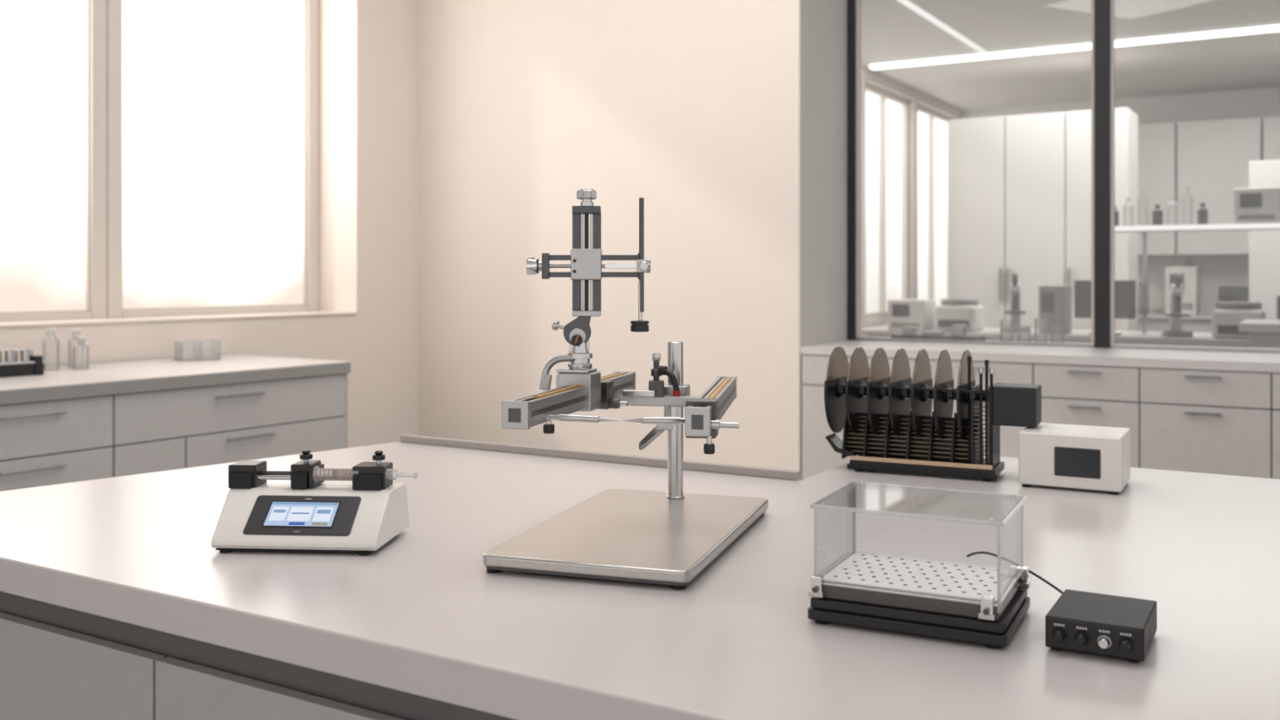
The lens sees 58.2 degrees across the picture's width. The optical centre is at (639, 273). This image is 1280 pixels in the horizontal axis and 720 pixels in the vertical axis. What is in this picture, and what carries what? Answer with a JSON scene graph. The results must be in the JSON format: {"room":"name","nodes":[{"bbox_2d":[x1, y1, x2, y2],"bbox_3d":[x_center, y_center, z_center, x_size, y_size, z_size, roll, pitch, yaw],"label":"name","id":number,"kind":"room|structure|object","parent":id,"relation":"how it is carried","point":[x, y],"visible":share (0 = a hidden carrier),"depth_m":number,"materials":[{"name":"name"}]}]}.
{"room":"laboratory","nodes":[
{"label":"laboratory","id":0,"kind":"room"},
{"bbox_2d":[0,0,417,448],"bbox_3d":[-4.541,-0.600,3.549,0.420,3.900,10.700,0,0,35],"label":"wall","id":1,"kind":"structure","parent":0,"point":[368,49],"depth_m":7.30,"materials":[{"name":"paint"}]},
{"bbox_2d":[0,0,85,311],"bbox_3d":[-3.323,-1.042,5.647,0.002,2.496,1.268,0,0,35],"label":"pane","id":2,"kind":"object","parent":1,"relation":"attached to","point":[42,42],"visible":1,"depth_m":5.97,"materials":[{"name":"white glass"}]},
{"bbox_2d":[0,0,89,314],"bbox_3d":[-3.318,-1.042,5.644,0.040,2.496,1.268,0,0,35],"label":"bead","id":3,"kind":"object","parent":1,"relation":"attached to","point":[87,2],"visible":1,"depth_m":6.15,"materials":[{"name":"paint"}]},
{"bbox_2d":[0,0,106,321],"bbox_3d":[-3.314,-1.047,5.641,0.070,2.606,1.438,0,0,35],"label":"frame","id":4,"kind":"object","parent":1,"relation":"attached to","point":[98,8],"visible":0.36,"depth_m":6.17,"materials":[{"name":"paint"}]},
{"bbox_2d":[0,311,357,328],"bbox_3d":[-2.728,0.249,6.111,0.362,0.014,2.877,0,0,35],"label":"trim","id":5,"kind":"structure","parent":1,"relation":"attached to","point":[215,317],"depth_m":6.17,"materials":[{"name":"paint"}]},
{"bbox_2d":[122,0,302,308],"bbox_3d":[-2.507,-1.042,6.834,0.002,2.496,1.264,0,0,35],"label":"pane","id":6,"kind":"object","parent":1,"relation":"attached to","point":[212,90],"visible":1,"depth_m":6.80,"materials":[{"name":"white glass"}]},
{"bbox_2d":[106,0,319,318],"bbox_3d":[-2.498,-1.047,6.827,0.070,2.606,1.434,0,0,35],"label":"frame","id":7,"kind":"object","parent":1,"relation":"attached to","point":[114,7],"visible":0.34,"depth_m":6.30,"materials":[{"name":"paint"}]},
{"bbox_2d":[122,0,306,311],"bbox_3d":[-2.502,-1.042,6.830,0.040,2.496,1.264,0,0,35],"label":"bead","id":8,"kind":"object","parent":1,"relation":"attached to","point":[304,304],"visible":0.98,"depth_m":7.33,"materials":[{"name":"paint"}]},
{"bbox_2d":[417,0,798,471],"bbox_3d":[-0.331,-0.600,7.381,3.222,3.900,0.738,0,0,31],"label":"wall","id":9,"kind":"structure","parent":0,"point":[689,108],"depth_m":6.84,"materials":[{"name":"paint"}]},
{"bbox_2d":[798,0,848,479],"bbox_3d":[1.054,-0.600,6.549,0.010,3.900,0.738,0,0,31],"label":"wall","id":10,"kind":"structure","parent":0,"point":[822,24],"depth_m":6.48,"materials":[{"name":"paint"}]},
{"bbox_2d":[861,66,961,337],"bbox_3d":[1.944,-0.300,10.799,0.201,3.300,7.460,0,0,31],"label":"wall","id":11,"kind":"structure","parent":0,"point":[914,97],"depth_m":12.24,"materials":[{"name":"paint"}]},
{"bbox_2d":[866,91,902,313],"bbox_3d":[2.425,-0.700,11.653,0.007,2.180,1.400,0,0,31],"label":"pane","id":12,"kind":"object","parent":11,"relation":"attached to","point":[893,110],"visible":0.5,"depth_m":11.82,"materials":[{"name":"white glass"}]},
{"bbox_2d":[866,83,908,319],"bbox_3d":[2.440,-0.700,11.644,0.080,2.300,1.500,0,0,31],"label":"frame","id":13,"kind":"object","parent":11,"relation":"attached to","point":[883,95],"visible":0.51,"depth_m":11.63,"materials":[{"name":"paint"}]},
{"bbox_2d":[917,111,947,306],"bbox_3d":[3.275,-0.700,13.067,0.005,2.180,1.500,0,0,31],"label":"pane","id":14,"kind":"object","parent":11,"relation":"attached to","point":[940,128],"visible":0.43,"depth_m":13.26,"materials":[{"name":"white glass"}]},
{"bbox_2d":[917,103,953,299],"bbox_3d":[3.290,-0.700,13.058,0.080,2.300,1.600,0,0,31],"label":"frame","id":15,"kind":"object","parent":11,"relation":"attached to","point":[931,114],"visible":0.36,"depth_m":13.03,"materials":[{"name":"paint"}]},
{"bbox_2d":[861,0,1279,110],"bbox_3d":[5.511,-2.000,8.678,8.300,0.100,7.420,0,0,31],"label":"ceiling","id":16,"kind":"structure","parent":0,"point":[891,32],"depth_m":10.01,"materials":[{"name":"white paint"}]},
{"bbox_2d":[897,0,986,54],"bbox_3d":[2.193,-1.935,8.700,0.033,0.029,3.200,0,0,31],"label":"recessed light","id":17,"kind":"object","parent":16,"relation":"in","point":[910,5],"visible":1,"depth_m":8.93,"materials":[{"name":"white plastic"}]},
{"bbox_2d":[869,43,1091,69],"bbox_3d":[2.980,-1.935,10.215,1.974,0.029,0.253,0,0,31],"label":"recessed light","id":18,"kind":"object","parent":16,"relation":"in","point":[1081,46],"depth_m":10.23,"materials":[{"name":"white plastic"}]},
{"bbox_2d":[1114,25,1279,46],"bbox_3d":[4.482,-1.935,9.312,1.224,0.029,0.253,0,0,31],"label":"recessed light","id":19,"kind":"object","parent":16,"relation":"in","point":[1125,42],"depth_m":9.34,"materials":[{"name":"white plastic"}]},
{"bbox_2d":[961,87,1279,313],"bbox_3d":[7.328,-0.300,11.798,8.400,3.300,0.202,0,0,31],"label":"wall","id":20,"kind":"structure","parent":0,"point":[1215,270],"depth_m":12.47,"materials":[{"name":"white paint"}]},
{"bbox_2d":[1137,115,1279,255],"bbox_3d":[7.811,-0.900,11.117,6.330,1.400,0.430,0,0,31],"label":"upper cabinet","id":21,"kind":"object","parent":20,"relation":"attached to","point":[1211,157],"visible":0.59,"depth_m":12.04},
{"bbox_3d":[1.500,1.375,7.500,21.000,0.050,21.000,0,0,0],"label":"floor","id":22,"kind":"structure","parent":0,"visible":0},
{"bbox_2d":[0,354,351,491],"bbox_3d":[-3.294,0.900,4.087,0.996,0.900,5.000,0,0,35],"label":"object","id":23,"kind":"structure","parent":22,"relation":"on","point":[66,424],"depth_m":5.09,"materials":[{"name":"laminate"}]},
{"bbox_2d":[0,348,45,377],"bbox_3d":[-2.810,0.393,5.060,0.175,0.115,0.310,0,0,40],"label":"tray","id":24,"kind":"object","parent":23,"relation":"on","point":[28,364],"visible":1,"depth_m":5.06,"materials":[{"name":"black plastic"}]},
{"bbox_2d":[42,327,59,370],"bbox_3d":[-2.755,0.351,5.380,0.072,0.198,0.072,0,0,0],"label":"glass bottle","id":25,"kind":"object","parent":23,"relation":"on","point":[46,338],"visible":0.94,"depth_m":5.39,"materials":[{"name":"clear glass"}]},
{"bbox_2d":[67,328,84,367],"bbox_3d":[-2.710,0.356,5.530,0.072,0.187,0.072,0,0,0],"label":"glass bottle","id":26,"kind":"object","parent":23,"relation":"on","point":[73,337],"visible":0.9,"depth_m":5.54,"materials":[{"name":"clear glass"}]},
{"bbox_2d":[72,335,88,369],"bbox_3d":[-2.635,0.372,5.420,0.072,0.156,0.072,0,0,0],"label":"glass bottle","id":27,"kind":"object","parent":23,"relation":"on","point":[77,337],"visible":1,"depth_m":5.43,"materials":[{"name":"clear glass"}]},
{"bbox_2d":[0,354,351,391],"bbox_3d":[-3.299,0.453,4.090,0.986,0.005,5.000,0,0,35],"label":"countertop","id":28,"kind":"structure","parent":23,"relation":"on","point":[136,370],"depth_m":5.40,"materials":[{"name":"laminate"}]},
{"bbox_2d":[173,339,220,361],"bbox_3d":[-2.310,0.400,6.000,0.200,0.100,0.120,0,0,-40],"label":"dish","id":29,"kind":"object","parent":23,"relation":"on","point":[215,343],"visible":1,"depth_m":6.00,"materials":[{"name":"white ceramic"}]},
{"bbox_2d":[0,441,1279,719],"bbox_3d":[0.528,0.900,1.970,3.737,0.900,1.844,0,0,31],"label":"bench","id":30,"kind":"object","parent":22,"relation":"on","point":[117,602],"visible":0.8,"depth_m":1.64,"materials":[{"name":"white laminate"}]},
{"bbox_2d":[211,449,417,555],"bbox_3d":[-0.541,0.376,1.925,0.331,0.149,0.177,0,0,4],"label":"pump","id":31,"kind":"object","parent":30,"relation":"on","point":[307,513],"visible":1,"depth_m":1.89,"materials":[{"name":"white plastic"}]},
{"bbox_2d":[400,434,799,479],"bbox_3d":[-0.145,0.441,2.792,1.136,0.018,0.021,0,0,30],"label":"trim","id":32,"kind":"structure","parent":30,"relation":"on","point":[555,452],"depth_m":2.75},
{"bbox_2d":[483,188,768,590],"bbox_3d":[0.000,0.153,1.943,0.392,0.594,0.597,0,0,11],"label":"instrument","id":33,"kind":"object","parent":30,"relation":"on","point":[669,538],"visible":1,"depth_m":1.94,"materials":[{"name":"metal"}]},
{"bbox_2d":[807,481,1030,648],"bbox_3d":[0.368,0.373,1.506,0.250,0.154,0.195,0,0,27],"label":"chamber","id":34,"kind":"object","parent":30,"relation":"on","point":[986,605],"visible":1,"depth_m":1.46,"materials":[{"name":"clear plastic"}]},
{"bbox_2d":[822,552,1021,621],"bbox_3d":[0.368,0.407,1.508,0.285,0.021,0.260,0,0,0],"label":"tray","id":35,"kind":"object","parent":34,"relation":"on","point":[885,587],"depth_m":1.46,"materials":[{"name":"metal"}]},
{"bbox_2d":[824,346,1041,481],"bbox_3d":[0.661,0.310,2.604,0.465,0.280,0.204,0,0,26],"label":"rotarod","id":36,"kind":"object","parent":30,"relation":"on","point":[886,420],"visible":1,"depth_m":2.58,"materials":[{"name":"black plastic"}]},
{"bbox_2d":[825,432,859,456],"bbox_3d":[0.470,0.397,2.668,0.066,0.045,0.060,0,0,26],"label":"tray","id":37,"kind":"object","parent":36,"relation":"on","point":[849,446],"depth_m":2.65,"materials":[{"name":"black plastic"}]},
{"bbox_2d":[1018,422,1130,494],"bbox_3d":[0.927,0.391,2.452,0.203,0.117,0.177,0,0,29],"label":"instrument box","id":38,"kind":"object","parent":30,"relation":"on","point":[1086,457],"visible":0.97,"depth_m":2.38,"materials":[{"name":"plastic"}]},
{"bbox_2d":[1045,589,1156,662],"bbox_3d":[0.561,0.429,1.398,0.109,0.042,0.148,0,0,30],"label":"control box","id":39,"kind":"object","parent":30,"relation":"on","point":[1119,627],"visible":1,"depth_m":1.36,"materials":[{"name":"black metal"}]},
{"bbox_2d":[966,551,1063,594],"bbox_3d":[0.528,0.410,1.556,0.033,0.039,0.191,0,0,-35],"label":"power cable","id":40,"kind":"object","parent":39,"relation":"attached to","point":[981,552],"visible":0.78,"depth_m":1.59,"materials":[{"name":"black plastic"}]},
{"bbox_2d":[800,336,1279,479],"bbox_3d":[3.631,0.848,5.227,5.768,0.905,1.174,0,0,31],"label":"base cabinet","id":41,"kind":"object","parent":22,"relation":"on","point":[1214,412],"depth_m":5.38,"materials":[{"name":"laminate"}]},
{"bbox_2d":[891,324,985,340],"bbox_3d":[1.767,0.347,6.816,0.500,0.094,0.230,0,0,31],"label":"tray","id":42,"kind":"object","parent":41,"relation":"on","point":[958,331],"visible":0.96,"depth_m":6.74,"materials":[{"name":"metal"}]},
{"bbox_2d":[891,333,985,340],"bbox_3d":[1.767,0.380,6.816,0.500,0.029,0.230,0,0,31],"label":"tray","id":43,"kind":"object","parent":42,"relation":"on","point":[960,336],"depth_m":6.72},
{"bbox_2d":[847,0,1110,347],"bbox_3d":[3.152,-0.803,5.709,4.445,2.394,0.062,0,0,31],"label":"posts","id":44,"kind":"object","parent":41,"relation":"on","point":[1101,7],"visible":1,"depth_m":6.11,"materials":[{"name":"black metal"}]},
{"bbox_2d":[856,0,1114,345],"bbox_3d":[1.901,-0.786,6.461,1.425,2.328,0.041,0,0,31],"label":"liner","id":45,"kind":"object","parent":44,"relation":"attached to","point":[858,2],"visible":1,"depth_m":6.13,"materials":[{"name":"paint"}]},
{"bbox_2d":[1000,319,1013,341],"bbox_3d":[2.102,0.329,6.597,0.070,0.130,0.070,0,0,31],"label":"jar","id":46,"kind":"object","parent":41,"relation":"on","point":[1001,320],"visible":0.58,"depth_m":6.61,"materials":[{"name":"clear glass"}]},
{"bbox_2d":[1017,324,1031,342],"bbox_3d":[2.188,0.344,6.545,0.070,0.100,0.070,0,0,31],"label":"jar","id":47,"kind":"object","parent":41,"relation":"on","point":[1019,326],"visible":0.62,"depth_m":6.56,"materials":[{"name":"clear glass"}]},
{"bbox_2d":[800,336,1279,364],"bbox_3d":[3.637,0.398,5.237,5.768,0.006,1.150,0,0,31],"label":"countertop","id":48,"kind":"structure","parent":41,"relation":"on","point":[957,348],"depth_m":5.87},
{"bbox_2d":[1034,318,1047,342],"bbox_3d":[2.265,0.324,6.499,0.070,0.140,0.070,0,0,31],"label":"jar","id":49,"kind":"object","parent":41,"relation":"on","point":[1035,319],"visible":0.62,"depth_m":6.52,"materials":[{"name":"clear glass"}]},
{"bbox_2d":[1050,324,1064,342],"bbox_3d":[2.342,0.339,6.453,0.070,0.110,0.070,0,0,31],"label":"jar","id":50,"kind":"object","parent":41,"relation":"on","point":[1051,325],"visible":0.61,"depth_m":6.46,"materials":[{"name":"clear glass"}]},
{"bbox_2d":[856,337,1279,353],"bbox_3d":[3.954,0.386,5.228,6.215,0.016,0.030,0,0,31],"label":"rail","id":51,"kind":"object","parent":41,"relation":"on","point":[1120,346],"visible":1,"depth_m":6.20,"materials":[{"name":"metal"}]},
{"bbox_2d":[947,106,1137,331],"bbox_3d":[3.724,-0.050,10.674,1.580,2.800,0.640,0,0,31],"label":"tall cabinet","id":52,"kind":"object","parent":22,"relation":"on","point":[1020,186],"visible":0.52,"depth_m":10.47,"materials":[{"name":"metal"}]},
{"bbox_2d":[861,325,1248,347],"bbox_3d":[5.104,0.900,7.710,7.400,0.899,0.900,0,0,31],"label":"countertop","id":53,"kind":"structure","parent":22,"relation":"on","point":[1075,335],"depth_m":8.36,"materials":[{"name":"laminate"}]},
{"bbox_2d":[887,298,935,330],"bbox_3d":[2.186,0.330,9.261,0.300,0.240,0.326,0,0,31],"label":"instrument","id":54,"kind":"object","parent":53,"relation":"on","point":[901,313],"visible":0.94,"depth_m":9.13,"materials":[{"name":"white plastic"}]},
{"bbox_2d":[933,298,984,331],"bbox_3d":[2.522,0.325,9.083,0.320,0.250,0.346,0,0,31],"label":"centrifuge","id":55,"kind":"object","parent":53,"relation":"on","point":[967,312],"visible":0.98,"depth_m":8.95,"materials":[{"name":"white plastic"}]},
{"bbox_2d":[1002,273,1028,333],"bbox_3d":[2.871,0.224,8.804,0.190,0.452,0.271,0,0,20],"label":"microscope","id":56,"kind":"object","parent":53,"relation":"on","point":[1015,286],"visible":0.91,"depth_m":8.76,"materials":[{"name":"grey metal"}]},
{"bbox_2d":[1039,284,1071,333],"bbox_3d":[3.138,0.270,8.689,0.180,0.360,0.326,0,0,31],"label":"instrument","id":57,"kind":"object","parent":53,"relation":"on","point":[1055,300],"visible":0.93,"depth_m":8.56,"materials":[{"name":"grey plastic"}]},
{"bbox_2d":[1074,280,1135,335],"bbox_3d":[3.427,0.250,8.472,0.420,0.400,0.160,0,0,31],"label":"computer monitor","id":58,"kind":"object","parent":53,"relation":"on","point":[1124,290],"visible":0.57,"depth_m":8.39,"materials":[{"name":"grey plastic"}]},
{"bbox_2d":[1142,231,1146,333],"bbox_3d":[3.793,0.070,8.643,0.030,0.760,0.030,0,0,31],"label":"upright","id":59,"kind":"object","parent":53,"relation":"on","point":[1144,233],"visible":1,"depth_m":8.63,"materials":[{"name":"metal"}]},
{"bbox_2d":[1114,222,1279,232],"bbox_3d":[5.827,-0.330,7.263,5.500,0.039,0.320,0,0,31],"label":"shelf","id":60,"kind":"object","parent":59,"relation":"on","point":[1260,226],"visible":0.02,"depth_m":8.21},
{"bbox_2d":[1114,205,1119,226],"bbox_3d":[3.577,-0.430,8.616,0.028,0.147,0.072,0,0,31],"label":"bottles","id":61,"kind":"object","parent":60,"relation":"on","point":[1116,212],"depth_m":8.60,"materials":[{"name":"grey glass"}]},
{"bbox_2d":[1123,196,1133,226],"bbox_3d":[3.647,-0.461,8.573,0.068,0.213,0.072,0,0,31],"label":"bottles","id":62,"kind":"object","parent":60,"relation":"on","point":[1132,211],"depth_m":8.59,"materials":[{"name":"clear glass"}]},
{"bbox_2d":[1137,188,1147,225],"bbox_3d":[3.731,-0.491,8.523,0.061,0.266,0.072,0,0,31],"label":"bottles","id":63,"kind":"object","parent":60,"relation":"on","point":[1140,188],"depth_m":8.54,"materials":[{"name":"clear glass"}]},
{"bbox_2d":[1152,204,1163,225],"bbox_3d":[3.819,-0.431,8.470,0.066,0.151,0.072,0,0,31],"label":"bottles","id":64,"kind":"object","parent":60,"relation":"on","point":[1157,212],"depth_m":8.45,"materials":[{"name":"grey glass"}]},
{"bbox_2d":[1167,195,1177,225],"bbox_3d":[3.903,-0.461,8.420,0.065,0.215,0.072,0,0,31],"label":"bottles","id":65,"kind":"object","parent":60,"relation":"on","point":[1170,202],"depth_m":8.43,"materials":[{"name":"clear glass"}]},
{"bbox_2d":[1182,186,1192,224],"bbox_3d":[3.987,-0.491,8.369,0.064,0.267,0.072,0,0,31],"label":"bottles","id":66,"kind":"object","parent":60,"relation":"on","point":[1185,187],"depth_m":8.38,"materials":[{"name":"clear glass"}]},
{"bbox_2d":[1197,202,1208,224],"bbox_3d":[4.073,-0.432,8.317,0.064,0.154,0.072,0,0,31],"label":"bottles","id":67,"kind":"object","parent":60,"relation":"on","point":[1202,214],"depth_m":8.29,"materials":[{"name":"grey glass"}]},
{"bbox_2d":[1232,186,1279,223],"bbox_3d":[4.369,-0.475,8.136,0.300,0.250,0.246,0,0,31],"label":"instrument","id":68,"kind":"object","parent":60,"relation":"on","point":[1250,205],"visible":0.96,"depth_m":8.03,"materials":[{"name":"white plastic"}]},
{"bbox_2d":[1161,273,1192,337],"bbox_3d":[3.840,0.224,8.222,0.190,0.452,0.271,0,0,20],"label":"microscope","id":69,"kind":"object","parent":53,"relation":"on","point":[1176,291],"visible":1,"depth_m":8.19,"materials":[{"name":"grey metal"}]},
{"bbox_2d":[1211,301,1265,338],"bbox_3d":[4.202,0.325,8.073,0.320,0.250,0.346,0,0,31],"label":"centrifuge","id":70,"kind":"object","parent":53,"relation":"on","point":[1225,320],"visible":0.84,"depth_m":7.95,"materials":[{"name":"white plastic"}]},
{"bbox_2d":[1276,295,1279,319],"bbox_3d":[4.484,0.300,7.881,0.200,0.300,0.326,0,0,31],"label":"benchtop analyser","id":71,"kind":"object","parent":53,"relation":"on","point":[1277,296],"visible":0.56,"depth_m":7.80,"materials":[{"name":"grey plastic"}]},
{"bbox_2d":[1137,312,1211,333],"bbox_3d":[7.725,0.890,11.052,6.450,0.919,0.630,0,0,31],"label":"base cabinet","id":72,"kind":"object","parent":22,"relation":"on","point":[1156,322],"visible":0.02,"depth_m":12.01,"materials":[{"name":"laminate"}]},
{"bbox_2d":[1137,312,1211,319],"bbox_3d":[7.725,0.451,11.052,6.450,0.039,0.630,0,0,31],"label":"countertop","id":73,"kind":"structure","parent":72,"relation":"on","point":[1149,315],"depth_m":12.03,"materials":[{"name":"laminate"}]},
{"bbox_2d":[1137,280,1148,314],"bbox_3d":[5.266,0.255,12.445,0.400,0.350,0.356,0,0,31],"label":"instrument","id":74,"kind":"object","parent":73,"relation":"on","point":[1140,282],"visible":0.23,"depth_m":12.22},
{"bbox_2d":[1164,266,1199,315],"bbox_3d":[5.737,0.180,12.161,0.300,0.500,0.356,0,0,31],"label":"instrument","id":75,"kind":"object","parent":73,"relation":"on","point":[1190,281],"visible":0.78,"depth_m":11.99,"materials":[{"name":"white plastic"}]},
{"bbox_2d":[1217,285,1248,302],"bbox_3d":[6.166,0.280,11.904,0.300,0.300,0.356,0,0,31],"label":"instrument","id":76,"kind":"object","parent":73,"relation":"on","point":[1225,293],"visible":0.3,"depth_m":11.76,"materials":[{"name":"grey plastic"}]},
{"bbox_2d":[1238,319,1279,348],"bbox_3d":[4.258,0.815,6.351,1.650,1.070,0.700,0,0,31],"label":"bench","id":77,"kind":"object","parent":22,"relation":"on","point":[1263,333],"visible":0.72,"depth_m":6.45,"materials":[{"name":"laminate"}]},
{"bbox_2d":[1248,160,1279,319],"bbox_3d":[5.893,0.200,9.604,1.400,2.300,0.640,0,0,31],"label":"tall cabinet","id":78,"kind":"object","parent":22,"relation":"on","point":[1264,245],"visible":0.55,"depth_m":9.66,"materials":[{"name":"metal"}]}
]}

